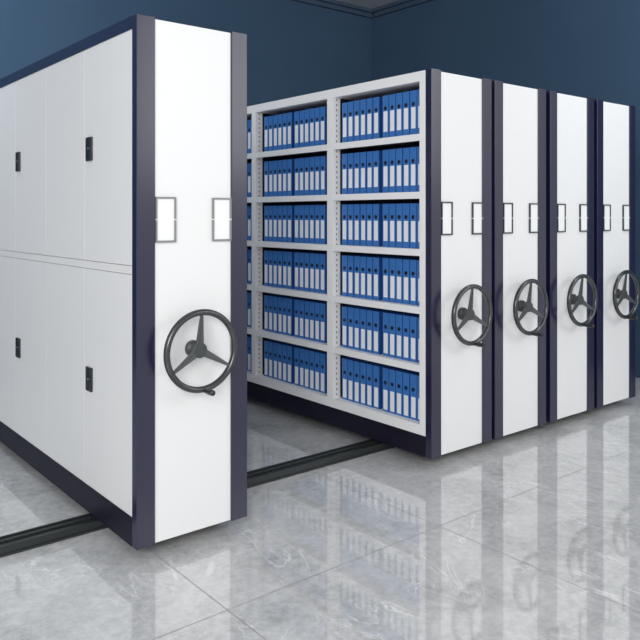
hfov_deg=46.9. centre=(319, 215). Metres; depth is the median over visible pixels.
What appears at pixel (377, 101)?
binder
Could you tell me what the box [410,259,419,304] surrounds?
binder
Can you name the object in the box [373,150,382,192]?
binder
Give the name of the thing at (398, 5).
trim
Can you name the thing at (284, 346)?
binder
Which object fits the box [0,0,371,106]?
wall
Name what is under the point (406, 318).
binder
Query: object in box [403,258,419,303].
binder
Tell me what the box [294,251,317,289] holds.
binder
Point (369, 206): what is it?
binder
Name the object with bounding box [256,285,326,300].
shelf
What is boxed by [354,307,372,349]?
binder
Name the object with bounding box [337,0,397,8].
ceiling
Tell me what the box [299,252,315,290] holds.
binder
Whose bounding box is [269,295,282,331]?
binder
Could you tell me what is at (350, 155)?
binder
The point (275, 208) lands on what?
binder
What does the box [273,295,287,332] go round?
binder
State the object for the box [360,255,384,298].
binder
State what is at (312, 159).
binder
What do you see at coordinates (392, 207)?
binder
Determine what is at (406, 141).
shelf
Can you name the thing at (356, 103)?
binder
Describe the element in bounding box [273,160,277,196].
binder
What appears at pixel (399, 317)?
binder
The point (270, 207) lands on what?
binder
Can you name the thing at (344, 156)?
binder
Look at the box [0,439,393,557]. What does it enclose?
rail
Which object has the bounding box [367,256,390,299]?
binder
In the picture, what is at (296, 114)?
binder
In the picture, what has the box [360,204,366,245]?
binder
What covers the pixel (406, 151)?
binder
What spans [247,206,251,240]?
binder
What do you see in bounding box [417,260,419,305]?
binder
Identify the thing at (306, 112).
binder
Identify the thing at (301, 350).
binder
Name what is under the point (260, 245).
shelf
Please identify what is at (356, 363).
binder
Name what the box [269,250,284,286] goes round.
binder
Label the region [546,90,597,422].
tall cabinet
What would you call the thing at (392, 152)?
binder
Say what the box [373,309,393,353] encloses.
binder
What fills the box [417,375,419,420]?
binder
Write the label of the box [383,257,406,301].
binder
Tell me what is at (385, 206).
binder
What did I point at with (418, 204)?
binder
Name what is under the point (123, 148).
tall cabinet
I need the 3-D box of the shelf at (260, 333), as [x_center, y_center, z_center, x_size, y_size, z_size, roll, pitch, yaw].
[-0.125,0.975,5.835,0.297,0.044,0.923,0,0,-39]
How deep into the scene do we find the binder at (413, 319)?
4.78 m
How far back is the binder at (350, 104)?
5.25 m
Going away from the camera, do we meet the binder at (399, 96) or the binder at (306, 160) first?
the binder at (399, 96)
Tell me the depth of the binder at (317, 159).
5.55 m
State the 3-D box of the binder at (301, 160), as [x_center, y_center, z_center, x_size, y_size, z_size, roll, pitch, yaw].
[-0.053,-0.296,5.774,0.237,0.292,0.057,0,0,-39]
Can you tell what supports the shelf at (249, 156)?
attached to the shelving unit at (455, 310)
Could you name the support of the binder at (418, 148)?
on the shelving unit at (455, 310)
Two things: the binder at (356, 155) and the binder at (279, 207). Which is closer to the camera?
the binder at (356, 155)
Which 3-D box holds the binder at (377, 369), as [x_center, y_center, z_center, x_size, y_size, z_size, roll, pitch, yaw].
[0.475,1.181,5.131,0.237,0.292,0.057,0,0,-39]
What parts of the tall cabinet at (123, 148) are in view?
cabinet door, cabinet door, cabinet door, cabinet door, cabinet door, cabinet door, frame, rail, cabinet door, cabinet door, corner post, panel, crank handle, corner post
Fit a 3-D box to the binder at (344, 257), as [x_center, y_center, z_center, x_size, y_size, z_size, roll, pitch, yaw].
[0.266,0.437,5.383,0.237,0.292,0.057,0,0,-39]
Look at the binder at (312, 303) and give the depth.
5.59 m
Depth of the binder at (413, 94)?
4.78 m
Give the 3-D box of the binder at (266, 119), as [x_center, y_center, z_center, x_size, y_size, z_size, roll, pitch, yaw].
[-0.354,-0.664,6.143,0.237,0.292,0.057,0,0,-39]
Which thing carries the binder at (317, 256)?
on the shelving unit at (455, 310)
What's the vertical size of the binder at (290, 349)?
0.292 m
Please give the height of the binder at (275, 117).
0.292 m
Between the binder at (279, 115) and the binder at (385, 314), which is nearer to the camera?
the binder at (385, 314)
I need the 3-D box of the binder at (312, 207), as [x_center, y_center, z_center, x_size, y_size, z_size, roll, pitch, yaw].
[0.028,0.069,5.675,0.237,0.292,0.057,0,0,-39]
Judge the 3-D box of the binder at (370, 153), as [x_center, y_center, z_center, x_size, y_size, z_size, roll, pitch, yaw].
[0.434,-0.296,5.181,0.237,0.292,0.057,0,0,-39]
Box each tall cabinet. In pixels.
[0,14,246,549]
[492,80,548,439]
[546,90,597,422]
[594,99,639,407]
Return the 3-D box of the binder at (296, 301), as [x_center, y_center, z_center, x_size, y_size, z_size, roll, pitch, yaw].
[-0.093,0.806,5.824,0.237,0.292,0.057,0,0,-39]
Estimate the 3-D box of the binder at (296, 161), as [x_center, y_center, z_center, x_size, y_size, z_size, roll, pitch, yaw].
[-0.092,-0.296,5.825,0.237,0.292,0.057,0,0,-39]
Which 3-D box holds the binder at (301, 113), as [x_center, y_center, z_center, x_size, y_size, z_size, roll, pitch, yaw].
[-0.051,-0.664,5.775,0.237,0.292,0.057,0,0,-39]
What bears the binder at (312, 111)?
on the shelving unit at (455, 310)
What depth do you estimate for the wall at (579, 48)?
8.14 m
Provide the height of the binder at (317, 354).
0.292 m
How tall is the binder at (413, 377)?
0.292 m
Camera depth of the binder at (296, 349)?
5.75 m
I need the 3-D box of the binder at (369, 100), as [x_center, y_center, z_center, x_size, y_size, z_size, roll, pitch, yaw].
[0.432,-0.664,5.180,0.237,0.292,0.057,0,0,-39]
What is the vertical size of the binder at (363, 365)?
0.292 m
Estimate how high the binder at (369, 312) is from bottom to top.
0.292 m
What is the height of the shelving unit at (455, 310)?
2.461 m
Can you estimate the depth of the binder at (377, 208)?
5.05 m
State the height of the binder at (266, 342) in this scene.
0.292 m
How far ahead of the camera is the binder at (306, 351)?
5.65 m
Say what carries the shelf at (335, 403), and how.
attached to the shelving unit at (455, 310)
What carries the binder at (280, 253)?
on the shelving unit at (455, 310)
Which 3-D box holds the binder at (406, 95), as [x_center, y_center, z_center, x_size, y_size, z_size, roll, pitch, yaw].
[0.654,-0.664,4.908,0.237,0.292,0.057,0,0,-39]
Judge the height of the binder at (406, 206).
0.292 m
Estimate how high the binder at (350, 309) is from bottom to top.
0.292 m
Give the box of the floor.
[0,377,639,639]
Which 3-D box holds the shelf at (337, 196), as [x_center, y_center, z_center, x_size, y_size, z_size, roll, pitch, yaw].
[0.478,-0.127,5.097,0.297,0.044,0.848,0,0,-39]
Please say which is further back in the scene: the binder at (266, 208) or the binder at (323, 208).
the binder at (266, 208)
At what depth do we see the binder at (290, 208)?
5.81 m
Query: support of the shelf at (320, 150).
attached to the shelving unit at (455, 310)
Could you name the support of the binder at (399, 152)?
on the shelving unit at (455, 310)
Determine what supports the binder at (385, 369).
on the shelving unit at (455, 310)
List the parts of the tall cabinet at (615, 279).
corner post, panel, corner post, crank handle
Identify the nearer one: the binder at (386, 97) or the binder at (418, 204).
the binder at (418, 204)
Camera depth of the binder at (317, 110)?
5.55 m
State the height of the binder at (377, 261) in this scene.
0.292 m
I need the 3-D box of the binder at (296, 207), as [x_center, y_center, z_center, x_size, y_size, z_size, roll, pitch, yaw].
[-0.093,0.069,5.824,0.237,0.292,0.057,0,0,-39]
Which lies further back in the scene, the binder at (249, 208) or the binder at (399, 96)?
the binder at (249, 208)
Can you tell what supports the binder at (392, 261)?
on the shelving unit at (455, 310)
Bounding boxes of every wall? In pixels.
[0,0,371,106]
[372,0,639,377]
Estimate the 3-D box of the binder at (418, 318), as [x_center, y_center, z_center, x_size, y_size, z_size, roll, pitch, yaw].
[0.737,0.806,4.810,0.237,0.292,0.057,0,0,-39]
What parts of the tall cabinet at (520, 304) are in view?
corner post, panel, crank handle, corner post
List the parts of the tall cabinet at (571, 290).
corner post, panel, crank handle, corner post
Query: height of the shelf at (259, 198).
0.044 m
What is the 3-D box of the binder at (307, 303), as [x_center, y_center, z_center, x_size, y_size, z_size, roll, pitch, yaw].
[-0.011,0.806,5.726,0.237,0.292,0.057,0,0,-39]
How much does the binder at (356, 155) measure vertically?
0.292 m
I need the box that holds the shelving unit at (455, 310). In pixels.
[247,68,492,458]
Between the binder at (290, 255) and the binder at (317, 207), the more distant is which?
the binder at (290, 255)
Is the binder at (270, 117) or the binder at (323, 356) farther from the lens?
the binder at (270, 117)
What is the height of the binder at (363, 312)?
0.292 m
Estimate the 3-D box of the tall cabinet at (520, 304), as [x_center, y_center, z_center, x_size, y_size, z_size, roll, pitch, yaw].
[0.503,0.313,6.305,0.600,2.461,3.229,0,0,-39]
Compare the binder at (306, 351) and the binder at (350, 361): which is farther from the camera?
the binder at (306, 351)
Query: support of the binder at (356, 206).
on the shelving unit at (455, 310)
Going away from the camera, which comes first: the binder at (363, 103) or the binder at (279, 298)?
the binder at (363, 103)
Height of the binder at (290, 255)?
0.292 m
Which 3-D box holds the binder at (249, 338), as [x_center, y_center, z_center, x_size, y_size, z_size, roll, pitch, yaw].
[-0.511,1.181,6.335,0.237,0.292,0.057,0,0,-39]
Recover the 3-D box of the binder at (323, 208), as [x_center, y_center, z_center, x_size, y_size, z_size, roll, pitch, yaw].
[0.109,0.069,5.576,0.237,0.292,0.057,0,0,-39]
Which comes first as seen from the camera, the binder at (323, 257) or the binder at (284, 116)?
the binder at (323, 257)
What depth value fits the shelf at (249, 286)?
6.18 m
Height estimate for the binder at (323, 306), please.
0.292 m
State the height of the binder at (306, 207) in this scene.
0.292 m
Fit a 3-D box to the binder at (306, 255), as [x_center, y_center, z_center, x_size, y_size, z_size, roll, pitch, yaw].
[-0.012,0.437,5.724,0.237,0.292,0.057,0,0,-39]
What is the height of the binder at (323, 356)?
0.292 m
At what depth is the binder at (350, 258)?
5.26 m
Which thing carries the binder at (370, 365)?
on the shelving unit at (455, 310)
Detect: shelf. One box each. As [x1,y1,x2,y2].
[247,153,251,159]
[247,197,251,202]
[247,283,251,289]
[247,327,251,334]
[247,371,425,435]
[256,144,326,157]
[256,195,326,201]
[256,241,326,250]
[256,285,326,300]
[256,329,326,350]
[333,134,419,149]
[333,192,419,200]
[333,245,419,255]
[333,295,419,313]
[333,346,419,371]
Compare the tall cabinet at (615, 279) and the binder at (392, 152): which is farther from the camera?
the tall cabinet at (615, 279)
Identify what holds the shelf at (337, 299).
attached to the shelving unit at (455, 310)
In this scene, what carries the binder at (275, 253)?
on the shelving unit at (455, 310)
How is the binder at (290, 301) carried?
on the shelving unit at (455, 310)
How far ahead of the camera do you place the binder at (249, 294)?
6.25 m
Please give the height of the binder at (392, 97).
0.292 m
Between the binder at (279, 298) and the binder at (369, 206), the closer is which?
the binder at (369, 206)
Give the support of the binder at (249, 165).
on the shelving unit at (455, 310)
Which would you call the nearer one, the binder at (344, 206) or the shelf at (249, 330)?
the binder at (344, 206)
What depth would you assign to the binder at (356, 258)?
5.21 m
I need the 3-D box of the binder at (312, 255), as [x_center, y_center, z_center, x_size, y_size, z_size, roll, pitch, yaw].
[0.030,0.437,5.676,0.237,0.292,0.057,0,0,-39]
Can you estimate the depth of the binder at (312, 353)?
5.59 m
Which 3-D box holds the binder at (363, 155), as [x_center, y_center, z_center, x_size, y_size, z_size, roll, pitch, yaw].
[0.391,-0.296,5.231,0.237,0.292,0.057,0,0,-39]
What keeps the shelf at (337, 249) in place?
attached to the shelving unit at (455, 310)
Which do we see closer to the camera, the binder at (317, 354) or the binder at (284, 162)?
the binder at (317, 354)
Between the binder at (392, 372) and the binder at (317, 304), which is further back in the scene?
the binder at (317, 304)
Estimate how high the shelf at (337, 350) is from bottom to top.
0.044 m
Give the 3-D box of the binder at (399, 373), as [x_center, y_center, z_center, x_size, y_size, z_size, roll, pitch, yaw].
[0.614,1.181,4.958,0.237,0.292,0.057,0,0,-39]
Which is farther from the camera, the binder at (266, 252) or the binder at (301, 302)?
the binder at (266, 252)
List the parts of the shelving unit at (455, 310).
panel, panel, corner post, panel, crank handle, corner post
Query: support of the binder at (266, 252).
on the shelving unit at (455, 310)
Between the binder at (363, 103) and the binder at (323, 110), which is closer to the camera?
the binder at (363, 103)
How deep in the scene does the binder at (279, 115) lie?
5.91 m
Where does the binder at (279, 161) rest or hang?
on the shelving unit at (455, 310)
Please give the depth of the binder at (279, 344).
5.92 m
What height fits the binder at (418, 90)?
0.292 m
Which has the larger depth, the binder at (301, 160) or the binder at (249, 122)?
the binder at (249, 122)
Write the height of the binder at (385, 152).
0.292 m
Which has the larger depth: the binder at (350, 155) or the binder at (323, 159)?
the binder at (323, 159)
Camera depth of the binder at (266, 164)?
6.06 m
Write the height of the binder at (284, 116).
0.292 m
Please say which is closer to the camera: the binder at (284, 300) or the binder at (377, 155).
the binder at (377, 155)
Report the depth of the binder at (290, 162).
5.81 m
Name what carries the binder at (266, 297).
on the shelving unit at (455, 310)
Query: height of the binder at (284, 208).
0.292 m
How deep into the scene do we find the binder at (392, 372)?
4.93 m
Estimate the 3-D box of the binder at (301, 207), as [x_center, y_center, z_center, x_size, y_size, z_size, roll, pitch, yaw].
[-0.053,0.069,5.774,0.237,0.292,0.057,0,0,-39]
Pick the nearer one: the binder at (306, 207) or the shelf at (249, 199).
the binder at (306, 207)
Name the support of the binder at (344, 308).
on the shelving unit at (455, 310)
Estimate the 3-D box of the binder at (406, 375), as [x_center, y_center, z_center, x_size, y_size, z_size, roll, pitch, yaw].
[0.654,1.181,4.908,0.237,0.292,0.057,0,0,-39]
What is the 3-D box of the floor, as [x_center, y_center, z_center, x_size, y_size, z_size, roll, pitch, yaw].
[0.330,1.654,2.168,10.710,0.120,11.900,0,0,-39]
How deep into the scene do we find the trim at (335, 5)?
9.74 m
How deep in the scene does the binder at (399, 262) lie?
4.88 m
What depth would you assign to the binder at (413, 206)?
4.78 m
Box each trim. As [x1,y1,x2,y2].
[292,0,373,18]
[372,0,432,16]
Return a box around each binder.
[247,120,251,153]
[247,163,251,196]
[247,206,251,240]
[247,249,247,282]
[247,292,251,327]
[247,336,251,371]
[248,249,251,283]
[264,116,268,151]
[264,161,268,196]
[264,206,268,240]
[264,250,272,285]
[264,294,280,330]
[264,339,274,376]
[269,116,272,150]
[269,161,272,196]
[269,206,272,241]
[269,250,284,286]
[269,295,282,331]
[269,340,279,377]
[273,115,277,150]
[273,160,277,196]
[273,206,277,241]
[273,250,296,286]
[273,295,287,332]
[273,341,284,378]
[278,114,281,149]
[278,160,281,195]
[278,206,281,241]
[278,250,300,287]
[278,296,294,333]
[278,342,289,380]
[282,113,286,149]
[282,160,286,195]
[282,205,286,241]
[282,297,296,334]
[282,343,295,381]
[283,251,296,288]
[287,112,293,148]
[287,159,293,195]
[287,205,293,241]
[287,251,314,288]
[287,297,304,335]
[287,345,299,383]
[294,111,298,147]
[294,158,298,195]
[294,205,298,242]
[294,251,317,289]
[294,298,308,337]
[294,346,305,385]
[299,110,303,147]
[299,158,303,195]
[299,205,303,242]
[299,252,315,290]
[299,299,315,338]
[299,347,311,386]
[304,109,309,146]
[304,157,309,195]
[304,205,309,242]
[304,252,326,290]
[304,348,317,388]
[305,300,321,339]
[310,108,314,145]
[310,157,314,194]
[310,205,314,243]
[310,253,317,291]
[310,300,323,340]
[310,350,321,389]
[315,107,319,145]
[315,156,319,194]
[315,205,319,243]
[315,253,326,292]
[315,301,326,341]
[315,351,326,391]
[320,106,326,144]
[320,156,326,194]
[320,205,326,243]
[320,254,326,293]
[320,303,326,342]
[320,352,326,393]
[342,102,347,142]
[342,154,347,193]
[342,204,347,244]
[342,254,365,295]
[342,305,357,347]
[342,357,354,399]
[348,101,353,141]
[348,153,353,193]
[348,204,353,244]
[348,255,367,296]
[348,306,365,348]
[348,358,361,401]
[354,100,359,140]
[354,152,359,193]
[354,204,359,245]
[354,255,382,297]
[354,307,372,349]
[354,360,366,403]
[360,99,366,140]
[360,152,366,193]
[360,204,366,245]
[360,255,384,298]
[360,308,379,351]
[360,361,374,405]
[367,98,372,139]
[367,151,372,192]
[367,204,372,245]
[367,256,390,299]
[367,309,385,352]
[367,362,379,406]
[373,97,382,138]
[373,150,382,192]
[373,204,382,246]
[373,256,396,299]
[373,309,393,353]
[373,364,388,408]
[383,95,388,137]
[383,150,388,192]
[383,204,388,246]
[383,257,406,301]
[383,311,400,355]
[383,366,397,411]
[389,94,395,136]
[389,149,395,192]
[389,204,395,246]
[389,257,413,302]
[389,312,407,357]
[389,368,402,413]
[396,92,402,135]
[396,148,402,191]
[396,204,402,247]
[396,258,417,302]
[396,313,414,358]
[396,369,411,415]
[403,91,409,135]
[403,148,409,191]
[403,203,409,247]
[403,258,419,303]
[403,314,419,360]
[403,371,416,417]
[410,90,416,134]
[410,147,416,191]
[410,203,416,247]
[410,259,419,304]
[410,315,419,361]
[410,372,419,419]
[417,89,419,133]
[417,146,419,191]
[417,203,419,248]
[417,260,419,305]
[417,317,419,362]
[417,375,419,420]
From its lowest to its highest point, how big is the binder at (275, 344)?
0.292 m
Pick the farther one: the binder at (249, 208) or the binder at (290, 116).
the binder at (249, 208)
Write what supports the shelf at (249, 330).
attached to the shelving unit at (455, 310)
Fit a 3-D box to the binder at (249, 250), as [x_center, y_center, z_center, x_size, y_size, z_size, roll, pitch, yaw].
[-0.509,0.437,6.336,0.237,0.292,0.057,0,0,-39]
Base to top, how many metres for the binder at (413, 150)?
0.292 m
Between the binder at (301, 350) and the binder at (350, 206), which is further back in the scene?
the binder at (301, 350)
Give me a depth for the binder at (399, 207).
4.88 m
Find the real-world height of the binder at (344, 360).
0.292 m
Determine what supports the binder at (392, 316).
on the shelving unit at (455, 310)
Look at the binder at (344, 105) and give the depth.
5.30 m
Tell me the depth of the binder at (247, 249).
6.29 m
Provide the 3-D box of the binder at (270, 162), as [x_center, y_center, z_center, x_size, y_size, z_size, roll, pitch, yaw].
[-0.312,-0.296,6.095,0.237,0.292,0.057,0,0,-39]
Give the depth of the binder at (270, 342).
6.02 m
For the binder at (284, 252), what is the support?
on the shelving unit at (455, 310)

